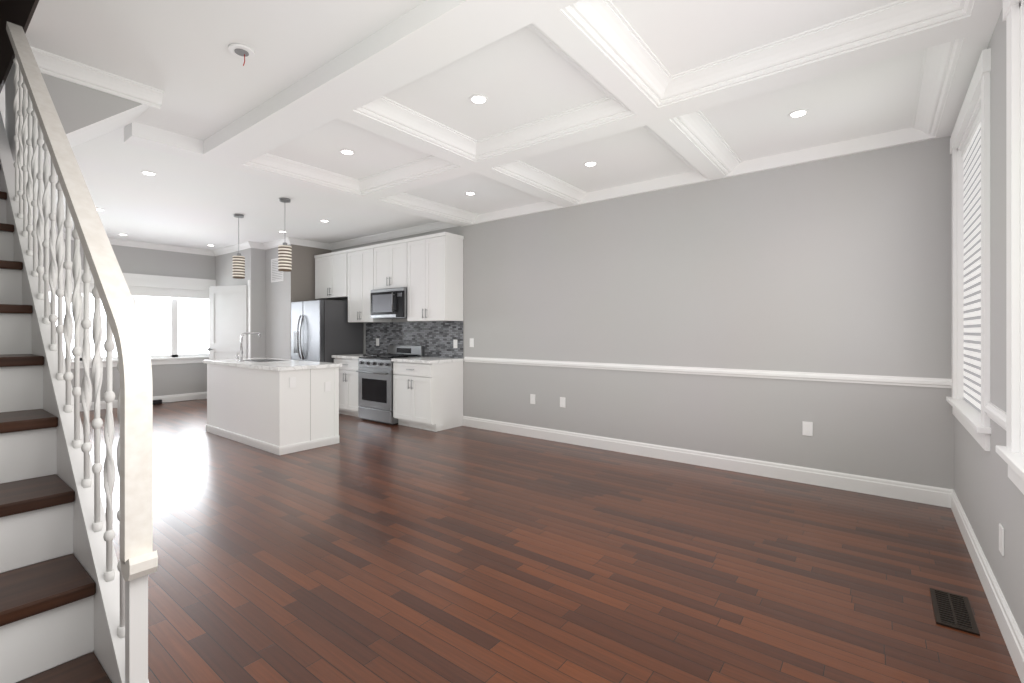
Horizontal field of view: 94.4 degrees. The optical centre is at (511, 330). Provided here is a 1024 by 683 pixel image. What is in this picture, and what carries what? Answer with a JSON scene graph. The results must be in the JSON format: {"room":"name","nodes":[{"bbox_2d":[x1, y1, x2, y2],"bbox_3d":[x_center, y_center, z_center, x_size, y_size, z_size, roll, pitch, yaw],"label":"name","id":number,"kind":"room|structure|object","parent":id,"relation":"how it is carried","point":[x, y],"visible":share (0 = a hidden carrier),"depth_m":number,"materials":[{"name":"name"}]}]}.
{"room":"living room","nodes":[
{"label":"living room","id":0,"kind":"room"},
{"bbox_2d":[0,0,38,92],"bbox_3d":[-3.026,-2.675,2.176,3.150,2.231,1.270,0,0,38],"label":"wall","id":1,"kind":"structure","parent":0,"point":[19,12],"depth_m":2.76,"materials":[{"name":"black paint"}]},
{"bbox_2d":[37,238,214,402],"bbox_3d":[-6.927,-0.290,8.037,0.200,3.200,5.750,0,0,38],"label":"wall","id":2,"kind":"structure","parent":0,"point":[170,379],"depth_m":8.65,"materials":[{"name":"grey paint"}]},
{"bbox_2d":[49,292,208,357],"bbox_3d":[-6.817,-0.195,8.388,0.025,1.570,2.780,0,0,38],"label":"window glow rear","id":3,"kind":"object","parent":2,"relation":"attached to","point":[193,322],"depth_m":8.83,"materials":[{"name":"white glass"}]},
{"bbox_2d":[43,268,215,368],"bbox_3d":[-6.661,-0.195,8.267,0.180,1.610,2.840,0,0,38],"label":"window","id":4,"kind":"structure","parent":2,"relation":"in","point":[174,288],"depth_m":8.67,"materials":[{"name":"white paint"}]},
{"bbox_2d":[80,392,206,410],"bbox_3d":[-7.138,1.242,7.587,0.018,0.135,4.320,0,0,38],"label":"baseboard","id":5,"kind":"structure","parent":2,"relation":"attached to","point":[199,395],"depth_m":8.73,"materials":[{"name":"white paint"}]},
{"bbox_2d":[215,244,330,359],"bbox_3d":[-4.546,-0.125,8.943,2.454,2.870,1.000,0,0,38],"label":"wall","id":6,"kind":"structure","parent":0,"point":[271,312],"depth_m":8.37,"materials":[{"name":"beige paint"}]},
{"bbox_2d":[207,285,247,359],"bbox_3d":[-5.113,0.245,8.486,0.811,2.110,0.394,0,0,38],"label":"door","id":7,"kind":"structure","parent":6,"relation":"in","point":[228,316],"depth_m":8.50,"materials":[{"name":"paint"}]},
{"bbox_2d":[248,280,250,357],"bbox_3d":[-4.637,0.205,8.368,0.085,2.210,0.020,0,0,38],"label":"door frame","id":8,"kind":"structure","parent":6,"relation":"attached to","point":[249,318],"depth_m":8.34,"materials":[{"name":"white paint"}]},
{"bbox_2d":[271,258,283,281],"bbox_3d":[-4.092,-1.065,8.266,0.440,0.410,0.011,0,0,38],"label":"air vent","id":9,"kind":"object","parent":6,"relation":"in","point":[277,275],"visible":0.81,"depth_m":8.30,"materials":[{"name":"white metal"}]},
{"bbox_2d":[30,0,973,255],"bbox_3d":[-2.649,-1.510,4.719,10.630,0.100,5.350,0,0,38],"label":"crown molding","id":10,"kind":"structure","parent":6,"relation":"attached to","point":[608,29],"depth_m":2.99,"materials":[{"name":"white paint"}]},
{"bbox_2d":[0,0,923,249],"bbox_3d":[-2.607,-1.660,4.686,11.135,0.200,5.750,0,0,38],"label":"ceiling","id":11,"kind":"structure","parent":0,"point":[193,68],"depth_m":3.21,"materials":[{"name":"white paint"}]},
{"bbox_2d":[5,64,149,161],"bbox_3d":[-2.770,-1.275,3.069,0.620,0.570,0.645,0,0,38],"label":"wall","id":12,"kind":"structure","parent":11,"relation":"attached to","point":[84,113],"depth_m":2.86,"materials":[{"name":"grey paint"}]},
{"bbox_2d":[141,171,156,175],"bbox_3d":[-3.584,-1.556,4.679,0.124,0.007,0.124,0,0,38],"label":"recessed light","id":13,"kind":"object","parent":11,"relation":"in","point":[148,173],"visible":0.98,"depth_m":4.67,"materials":[{"name":"white paint"}]},
{"bbox_2d":[233,214,244,278],"bbox_3d":[-3.669,-1.135,6.364,0.144,0.849,0.144,0,0,38],"label":"pendant light","id":14,"kind":"object","parent":11,"relation":"hanging from","point":[238,266],"visible":1,"depth_m":6.32,"materials":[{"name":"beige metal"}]},
{"bbox_2d":[228,43,254,65],"bbox_3d":[-1.502,-1.522,2.633,0.130,0.075,0.130,0,0,38],"label":"smoke detector","id":15,"kind":"object","parent":11,"relation":"attached to","point":[244,52],"visible":0.94,"depth_m":2.62,"materials":[{"name":"white plastic"}]},
{"bbox_2d":[278,198,291,271],"bbox_3d":[-2.682,-1.135,5.598,0.144,0.849,0.144,0,0,38],"label":"pendant light","id":16,"kind":"object","parent":11,"relation":"hanging from","point":[284,257],"visible":1,"depth_m":5.55,"materials":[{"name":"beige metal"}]},
{"bbox_2d":[340,149,354,154],"bbox_3d":[-1.433,-1.556,4.124,0.124,0.007,0.124,0,0,38],"label":"recessed light","id":17,"kind":"object","parent":11,"relation":"in","point":[346,151],"visible":1,"depth_m":4.12,"materials":[{"name":"white paint"}]},
{"bbox_2d":[465,192,475,194],"bbox_3d":[-0.471,-1.556,5.364,0.124,0.007,0.124,0,0,38],"label":"recessed light","id":18,"kind":"object","parent":11,"relation":"in","point":[470,193],"visible":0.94,"depth_m":5.35,"materials":[{"name":"white paint"}]},
{"bbox_2d":[469,94,487,103],"bbox_3d":[-0.224,-1.556,3.186,0.124,0.007,0.124,0,0,38],"label":"recessed light","id":19,"kind":"object","parent":11,"relation":"in","point":[478,99],"visible":1,"depth_m":3.18,"materials":[{"name":"white paint"}]},
{"bbox_2d":[124,0,1002,226],"bbox_3d":[0.145,-1.505,3.577,5.025,0.110,3.730,0,0,38],"label":"ceiling beams","id":20,"kind":"structure","parent":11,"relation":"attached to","point":[423,39],"depth_m":2.98,"materials":[{"name":"white paint"}]},
{"bbox_2d":[584,161,596,166],"bbox_3d":[0.732,-1.556,4.419,0.124,0.007,0.124,0,0,38],"label":"recessed light","id":21,"kind":"object","parent":11,"relation":"in","point":[590,163],"visible":1,"depth_m":4.40,"materials":[{"name":"white paint"}]},
{"bbox_2d":[788,109,808,117],"bbox_3d":[2.051,-1.556,3.395,0.124,0.007,0.124,0,0,38],"label":"recessed light","id":22,"kind":"object","parent":11,"relation":"in","point":[798,113],"visible":1,"depth_m":3.38,"materials":[{"name":"white paint"}]},
{"bbox_2d":[80,399,1020,682],"bbox_3d":[-2.607,1.370,4.686,11.235,0.120,5.850,0,0,38],"label":"floor","id":23,"kind":"structure","parent":0,"point":[366,551],"depth_m":2.60,"materials":[{"name":"brown wood"}]},
{"bbox_2d":[0,21,157,682],"bbox_3d":[-2.306,-0.143,1.783,3.410,2.906,1.119,0,0,38],"label":"stair railing","id":24,"kind":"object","parent":23,"relation":"on","point":[73,600],"depth_m":1.43,"materials":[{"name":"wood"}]},
{"bbox_2d":[153,399,190,404],"bbox_3d":[-6.192,1.272,8.720,0.075,0.075,0.710,0,0,38],"label":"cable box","id":25,"kind":"object","parent":23,"relation":"on","point":[159,401],"visible":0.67,"depth_m":8.50,"materials":[{"name":"black plastic"}]},
{"bbox_2d":[203,362,341,454],"bbox_3d":[-3.007,0.865,5.864,1.964,0.890,0.704,0,0,38],"label":"kitchen island","id":26,"kind":"object","parent":23,"relation":"on","point":[279,406],"depth_m":5.34,"materials":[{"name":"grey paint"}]},
{"bbox_2d":[203,358,341,369],"bbox_3d":[-3.007,0.400,5.864,2.010,0.040,0.750,0,0,38],"label":"island countertop","id":27,"kind":"structure","parent":26,"relation":"on","point":[248,363],"depth_m":5.54,"materials":[{"name":"white stone"}]},
{"bbox_2d":[236,332,260,360],"bbox_3d":[-3.335,0.197,6.006,0.195,0.361,0.259,0,0,38],"label":"faucet","id":28,"kind":"object","parent":27,"relation":"on","point":[241,349],"visible":0.98,"depth_m":5.90,"materials":[{"name":"silver metal"}]},
{"bbox_2d":[291,300,362,362],"bbox_3d":[-3.120,0.410,7.904,0.900,1.800,0.853,0,0,38],"label":"refrigerator","id":29,"kind":"object","parent":23,"relation":"on","point":[323,330],"visible":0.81,"depth_m":7.59,"materials":[{"name":"grey metal"}]},
{"bbox_2d":[334,356,393,416],"bbox_3d":[-2.360,0.865,7.497,0.680,0.890,0.596,0,0,38],"label":"base cabinet","id":30,"kind":"object","parent":23,"relation":"on","point":[348,376],"depth_m":7.23,"materials":[{"name":"white wood"}]},
{"bbox_2d":[334,354,362,359],"bbox_3d":[-2.374,0.400,7.490,0.692,0.040,0.625,0,0,38],"label":"countertop","id":31,"kind":"structure","parent":30,"relation":"on","point":[356,356],"depth_m":7.25,"materials":[{"name":"white stone"}]},
{"bbox_2d":[356,345,424,424],"bbox_3d":[-1.810,0.767,7.007,0.778,1.085,0.677,0,0,38],"label":"range","id":32,"kind":"object","parent":23,"relation":"on","point":[375,386],"visible":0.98,"depth_m":6.81,"materials":[{"name":"silver metal"}]},
{"bbox_2d":[391,360,463,431],"bbox_3d":[-1.163,0.865,6.569,0.770,0.890,0.596,0,0,38],"label":"base cabinet","id":33,"kind":"object","parent":23,"relation":"on","point":[425,396],"depth_m":6.33,"materials":[{"name":"white wood"}]},
{"bbox_2d":[394,357,461,363],"bbox_3d":[-1.167,0.400,6.554,0.782,0.040,0.625,0,0,38],"label":"countertop","id":34,"kind":"structure","parent":33,"relation":"on","point":[412,360],"depth_m":6.34,"materials":[{"name":"white stone"}]},
{"bbox_2d":[930,588,979,635],"bbox_3d":[2.064,1.306,2.221,0.140,0.008,0.360,0,0,38],"label":"floor vent","id":35,"kind":"object","parent":23,"relation":"in","point":[952,610],"visible":1,"depth_m":2.20,"materials":[{"name":"black metal"}]},
{"bbox_2d":[331,136,953,489],"bbox_3d":[-0.906,-0.290,6.879,11.235,3.200,0.200,0,0,38],"label":"wall","id":36,"kind":"structure","parent":0,"point":[840,265],"depth_m":4.39,"materials":[{"name":"grey paint"}]},
{"bbox_2d":[314,250,345,299],"bbox_3d":[-2.943,-0.938,8.108,0.990,0.754,0.346,0,0,38],"label":"upper cabinet","id":37,"kind":"object","parent":36,"relation":"attached to","point":[330,268],"depth_m":7.98,"materials":[{"name":"white wood"}]},
{"bbox_2d":[346,245,391,322],"bbox_3d":[-2.274,-0.727,7.589,0.784,1.175,0.346,0,0,38],"label":"upper cabinet","id":38,"kind":"object","parent":36,"relation":"attached to","point":[359,261],"depth_m":7.45,"materials":[{"name":"white wood"}]},
{"bbox_2d":[374,240,401,289],"bbox_3d":[-1.703,-0.972,7.146,0.778,0.684,0.346,0,0,38],"label":"upper cabinet","id":39,"kind":"object","parent":36,"relation":"attached to","point":[388,255],"depth_m":7.03,"materials":[{"name":"white wood"}]},
{"bbox_2d":[371,287,406,318],"bbox_3d":[-1.736,-0.408,7.102,0.774,0.434,0.453,0,0,38],"label":"over-the-range microwave","id":40,"kind":"object","parent":39,"relation":"attached to","point":[389,303],"visible":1,"depth_m":6.93,"materials":[{"name":"silver metal"}]},
{"bbox_2d":[366,321,462,357],"bbox_3d":[-1.563,0.120,7.252,2.240,0.518,0.009,0,0,38],"label":"tile backsplash","id":41,"kind":"structure","parent":36,"relation":"attached to","point":[435,338],"depth_m":7.10,"materials":[{"name":"tile"}]},
{"bbox_2d":[453,340,456,347],"bbox_3d":[-0.794,0.180,6.645,0.075,0.120,0.008,0,0,38],"label":"outlet","id":42,"kind":"object","parent":41,"relation":"attached to","point":[454,343],"visible":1,"depth_m":6.64,"materials":[{"name":"white plastic"}]},
{"bbox_2d":[402,232,463,321],"bbox_3d":[-1.112,-0.727,6.687,0.834,1.175,0.346,0,0,38],"label":"upper cabinet","id":43,"kind":"object","parent":36,"relation":"attached to","point":[426,271],"depth_m":6.49,"materials":[{"name":"white wood"}]},
{"bbox_2d":[470,338,473,346],"bbox_3d":[-0.550,0.160,6.470,0.075,0.120,0.008,0,0,38],"label":"light switch","id":44,"kind":"object","parent":36,"relation":"attached to","point":[471,342],"visible":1,"depth_m":6.46,"materials":[{"name":"white plastic"}]},
{"bbox_2d":[530,394,534,403],"bbox_3d":[0.256,0.840,5.845,0.075,0.120,0.008,0,0,38],"label":"outlet","id":45,"kind":"object","parent":36,"relation":"attached to","point":[532,398],"visible":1,"depth_m":5.84,"materials":[{"name":"white plastic"}]},
{"bbox_2d":[560,397,564,407],"bbox_3d":[0.596,0.840,5.581,0.075,0.120,0.008,0,0,38],"label":"outlet","id":46,"kind":"object","parent":36,"relation":"attached to","point":[562,401],"visible":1,"depth_m":5.58,"materials":[{"name":"white plastic"}]},
{"bbox_2d":[463,416,947,506],"bbox_3d":[1.276,1.242,5.034,4.965,0.135,0.040,0,0,38],"label":"baseboard","id":47,"kind":"structure","parent":36,"relation":"attached to","point":[942,498],"depth_m":4.39,"materials":[{"name":"white paint"}]},
{"bbox_2d":[464,357,951,387],"bbox_3d":[1.300,0.390,5.016,4.965,0.070,0.040,0,0,38],"label":"trim","id":48,"kind":"structure","parent":36,"relation":"attached to","point":[809,376],"depth_m":4.37,"materials":[{"name":"white paint"}]},
{"bbox_2d":[802,421,812,435],"bbox_3d":[2.540,0.840,4.074,0.075,0.120,0.008,0,0,38],"label":"outlet","id":49,"kind":"object","parent":36,"relation":"attached to","point":[807,428],"visible":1,"depth_m":4.07,"materials":[{"name":"white plastic"}]},
{"bbox_2d":[954,7,1023,637],"bbox_3d":[1.713,-0.290,1.335,0.200,3.200,5.750,0,0,38],"label":"wall","id":50,"kind":"structure","parent":0,"point":[989,494],"depth_m":2.21,"materials":[{"name":"grey paint"}]},
{"bbox_2d":[946,48,990,450],"bbox_3d":[2.855,-0.400,2.848,0.250,2.000,1.410,0,0,38],"label":"window","id":51,"kind":"structure","parent":50,"relation":"in","point":[973,421],"depth_m":2.71,"materials":[{"name":"white paint"}]},
{"bbox_2d":[961,108,980,412],"bbox_3d":[2.822,-0.396,2.873,0.032,1.748,1.119,0,0,38],"label":"blind","id":52,"kind":"object","parent":51,"relation":"attached to","point":[971,152],"visible":0.61,"depth_m":3.00,"materials":[{"name":"white paint"}]},
{"bbox_2d":[948,489,1023,682],"bbox_3d":[1.626,1.242,1.402,0.018,0.135,5.350,0,0,38],"label":"baseboard","id":53,"kind":"structure","parent":50,"relation":"attached to","point":[1013,638],"depth_m":2.23,"materials":[{"name":"white paint"}]},
{"bbox_2d":[984,402,1005,429],"bbox_3d":[2.211,0.390,2.158,0.022,0.070,0.520,0,0,38],"label":"trim","id":54,"kind":"structure","parent":50,"relation":"attached to","point":[996,414],"depth_m":2.16,"materials":[{"name":"white paint"}]},
{"bbox_2d":[999,523,1003,555],"bbox_3d":[2.193,0.934,2.124,0.006,0.120,0.075,0,0,38],"label":"outlet","id":55,"kind":"object","parent":50,"relation":"attached to","point":[1001,539],"visible":1,"depth_m":2.11,"materials":[{"name":"white plastic"}]},
{"bbox_2d":[996,0,1023,494],"bbox_3d":[1.705,-0.400,1.367,0.250,2.000,1.400,0,0,38],"label":"window","id":56,"kind":"structure","parent":50,"relation":"in","point":[1011,453],"depth_m":1.87,"materials":[{"name":"white paint"}]}
]}

